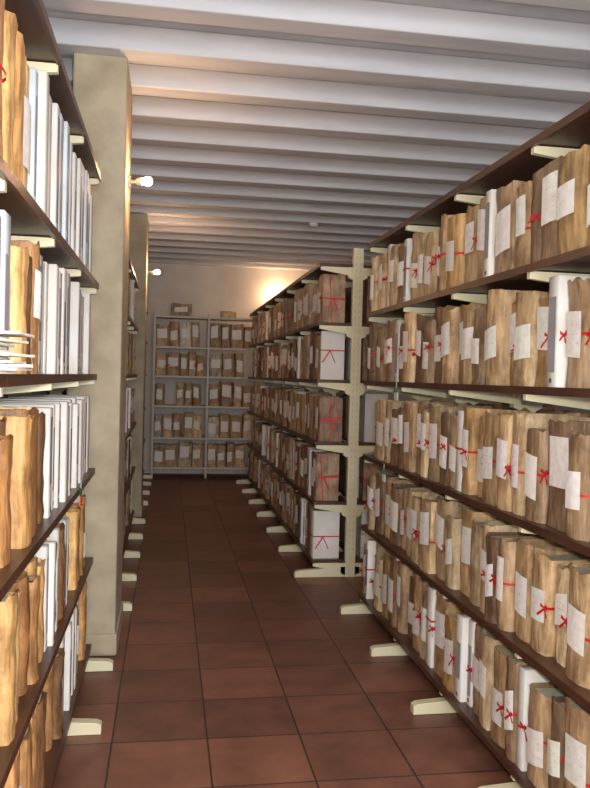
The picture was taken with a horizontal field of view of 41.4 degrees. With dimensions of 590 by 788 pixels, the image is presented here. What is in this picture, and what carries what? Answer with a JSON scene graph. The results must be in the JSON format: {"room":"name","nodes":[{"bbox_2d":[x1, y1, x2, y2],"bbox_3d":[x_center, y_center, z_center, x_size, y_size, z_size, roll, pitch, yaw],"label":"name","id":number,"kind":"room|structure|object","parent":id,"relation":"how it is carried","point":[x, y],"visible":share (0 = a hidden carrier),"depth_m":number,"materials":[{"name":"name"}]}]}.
{"room":"archive storage room","nodes":[
{"label":"archive storage room","id":0,"kind":"room"},
{"bbox_2d":[143,263,413,473],"bbox_3d":[-1.028,-0.422,11.933,6.200,3.280,0.100,1,1,-9],"label":"wall","id":1,"kind":"structure","parent":0,"point":[212,290],"depth_m":11.81,"materials":[{"name":"paint"}]},
{"bbox_2d":[53,473,515,787],"bbox_3d":[0.100,1.452,4.766,6.200,0.100,14.500,1,1,-9],"label":"floor","id":2,"kind":"structure","parent":0,"point":[232,669],"depth_m":3.85,"materials":[{"name":"tile"}]},
{"bbox_2d":[0,0,112,787],"bbox_3d":[-1.072,0.159,2.008,0.980,2.540,3.751,1,1,-9],"label":"shelving rack","id":3,"kind":"object","parent":2,"relation":"on","point":[29,222],"visible":0.36,"depth_m":2.43,"materials":[{"name":"brown metal"}]},
{"bbox_2d":[0,331,34,373],"bbox_3d":[-0.701,-0.085,1.547,0.369,0.082,0.208,1,1,-9],"label":"loose papers","id":4,"kind":"object","parent":3,"relation":"on","point":[4,340],"visible":1,"depth_m":1.55,"materials":[{"name":"white paper"}]},
{"bbox_2d":[0,0,92,787],"bbox_3d":[-1.070,0.172,2.018,0.773,2.254,3.625,1,1,-9],"label":"bundles","id":5,"kind":"object","parent":3,"relation":"in","point":[44,439],"visible":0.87,"depth_m":2.41,"materials":[{"name":"paper"}]},
{"bbox_2d":[79,487,81,506],"bbox_3d":[-0.882,0.407,3.211,0.006,0.102,0.060,1,1,-9],"label":"tag","id":6,"kind":"object","parent":3,"relation":"attached to","point":[80,489],"visible":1,"depth_m":3.18,"materials":[{"name":"red paper"}]},
{"bbox_2d":[48,256,144,610],"bbox_3d":[-1.715,0.111,6.260,0.980,2.420,2.951,1,1,-9],"label":"shelving rack","id":7,"kind":"object","parent":2,"relation":"on","point":[132,328],"visible":0.04,"depth_m":6.40,"materials":[{"name":"beige metal"}]},
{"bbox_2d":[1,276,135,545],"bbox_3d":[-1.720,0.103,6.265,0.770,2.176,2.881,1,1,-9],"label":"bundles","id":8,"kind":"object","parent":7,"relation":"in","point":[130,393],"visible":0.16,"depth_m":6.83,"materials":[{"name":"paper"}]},
{"bbox_2d":[67,53,132,655],"bbox_3d":[-1.097,-0.197,4.367,0.295,3.150,0.604,1,1,-9],"label":"stone pillar","id":9,"kind":"structure","parent":2,"relation":"on","point":[102,90],"depth_m":4.09,"materials":[{"name":"beige stone"}]},
{"bbox_2d":[128,176,151,188],"bbox_3d":[-0.869,-1.187,4.372,0.140,0.070,0.070,2,1,5],"label":"wall lamp","id":10,"kind":"object","parent":9,"relation":"attached to","point":[147,181],"visible":0.99,"depth_m":4.36,"materials":[{"name":"white glass"}]},
{"bbox_2d":[126,213,148,516],"bbox_3d":[-1.741,-0.299,8.324,0.295,3.150,0.524,1,1,-9],"label":"stone pillar","id":11,"kind":"structure","parent":2,"relation":"on","point":[139,224],"depth_m":8.09,"materials":[{"name":"beige stone"}]},
{"bbox_2d":[147,269,159,275],"bbox_3d":[-1.503,-1.287,8.270,0.140,0.070,0.070,2,1,5],"label":"wall lamp","id":12,"kind":"object","parent":11,"relation":"attached to","point":[157,272],"visible":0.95,"depth_m":8.25,"materials":[{"name":"white glass"}]},
{"bbox_2d":[143,311,151,504],"bbox_3d":[-2.309,0.018,9.911,0.980,2.420,2.351,1,1,-9],"label":"shelving rack","id":13,"kind":"object","parent":2,"relation":"on","point":[145,483],"visible":0.02,"depth_m":10.43,"materials":[{"name":"beige metal"}]},
{"bbox_2d":[151,312,258,477],"bbox_3d":[-1.323,0.030,11.501,1.530,2.380,0.430,1,1,-9],"label":"metal shelving unit","id":14,"kind":"object","parent":2,"relation":"on","point":[208,318],"visible":0.62,"depth_m":11.30,"materials":[{"name":"grey metal"}]},
{"bbox_2d":[153,303,253,466],"bbox_3d":[-1.327,-0.124,11.478,1.447,2.368,0.341,1,1,-9],"label":"bundles","id":15,"kind":"object","parent":14,"relation":"in","point":[229,454],"visible":0.95,"depth_m":11.34,"materials":[{"name":"paper"}]},
{"bbox_2d":[236,248,374,576],"bbox_3d":[0.038,0.082,8.395,0.846,2.480,5.101,1,1,-9],"label":"shelving rack","id":16,"kind":"object","parent":2,"relation":"on","point":[350,447],"visible":0.32,"depth_m":5.90,"materials":[{"name":"beige metal"}]},
{"bbox_2d":[247,274,387,558],"bbox_3d":[0.035,0.106,8.400,0.606,2.172,5.051,1,1,-9],"label":"bundles","id":17,"kind":"object","parent":16,"relation":"in","point":[321,416],"visible":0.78,"depth_m":6.43,"materials":[{"name":"paper"}]},
{"bbox_2d":[340,101,589,787],"bbox_3d":[1.175,0.261,2.822,1.000,2.420,4.531,1,1,-9],"label":"shelving rack","id":18,"kind":"object","parent":2,"relation":"on","point":[570,133],"visible":0.19,"depth_m":3.22,"materials":[{"name":"brown metal"}]},
{"bbox_2d":[382,469,385,481],"bbox_3d":[0.507,0.448,4.452,0.006,0.102,0.060,1,1,-9],"label":"tag","id":19,"kind":"object","parent":18,"relation":"attached to","point":[383,470],"visible":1,"depth_m":4.45,"materials":[{"name":"white paper"}]},
{"bbox_2d":[394,382,398,399],"bbox_3d":[0.551,-0.017,4.245,0.006,0.102,0.060,1,1,-9],"label":"tag","id":20,"kind":"object","parent":18,"relation":"attached to","point":[396,388],"visible":1,"depth_m":4.24,"materials":[{"name":"white paper"}]},
{"bbox_2d":[359,144,589,787],"bbox_3d":[1.168,0.254,2.864,0.763,2.173,4.496,1,1,-9],"label":"bundles","id":21,"kind":"object","parent":18,"relation":"in","point":[534,466],"visible":0.98,"depth_m":3.04,"materials":[{"name":"paper"}]},
{"bbox_2d":[43,0,589,270],"bbox_3d":[0.179,-1.812,4.741,6.200,0.130,14.430,1,1,-9],"label":"ceiling","id":22,"kind":"structure","parent":0,"point":[234,184],"depth_m":4.92,"materials":[{"name":"white paint"}]},
{"bbox_2d":[309,222,317,227],"bbox_3d":[0.199,-1.804,8.337,0.100,0.040,0.100,1,1,-9],"label":"smoke detector","id":23,"kind":"object","parent":22,"relation":"attached to","point":[312,224],"visible":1,"depth_m":8.30,"materials":[{"name":"white plastic"}]},
{"bbox_2d":[428,396,589,412],"bbox_3d":[3.253,-0.166,5.238,0.100,3.280,14.500,1,1,-9],"label":"wall","id":24,"kind":"structure","parent":0,"point":[435,399],"depth_m":9.73,"materials":[{"name":"paint"}]}
]}

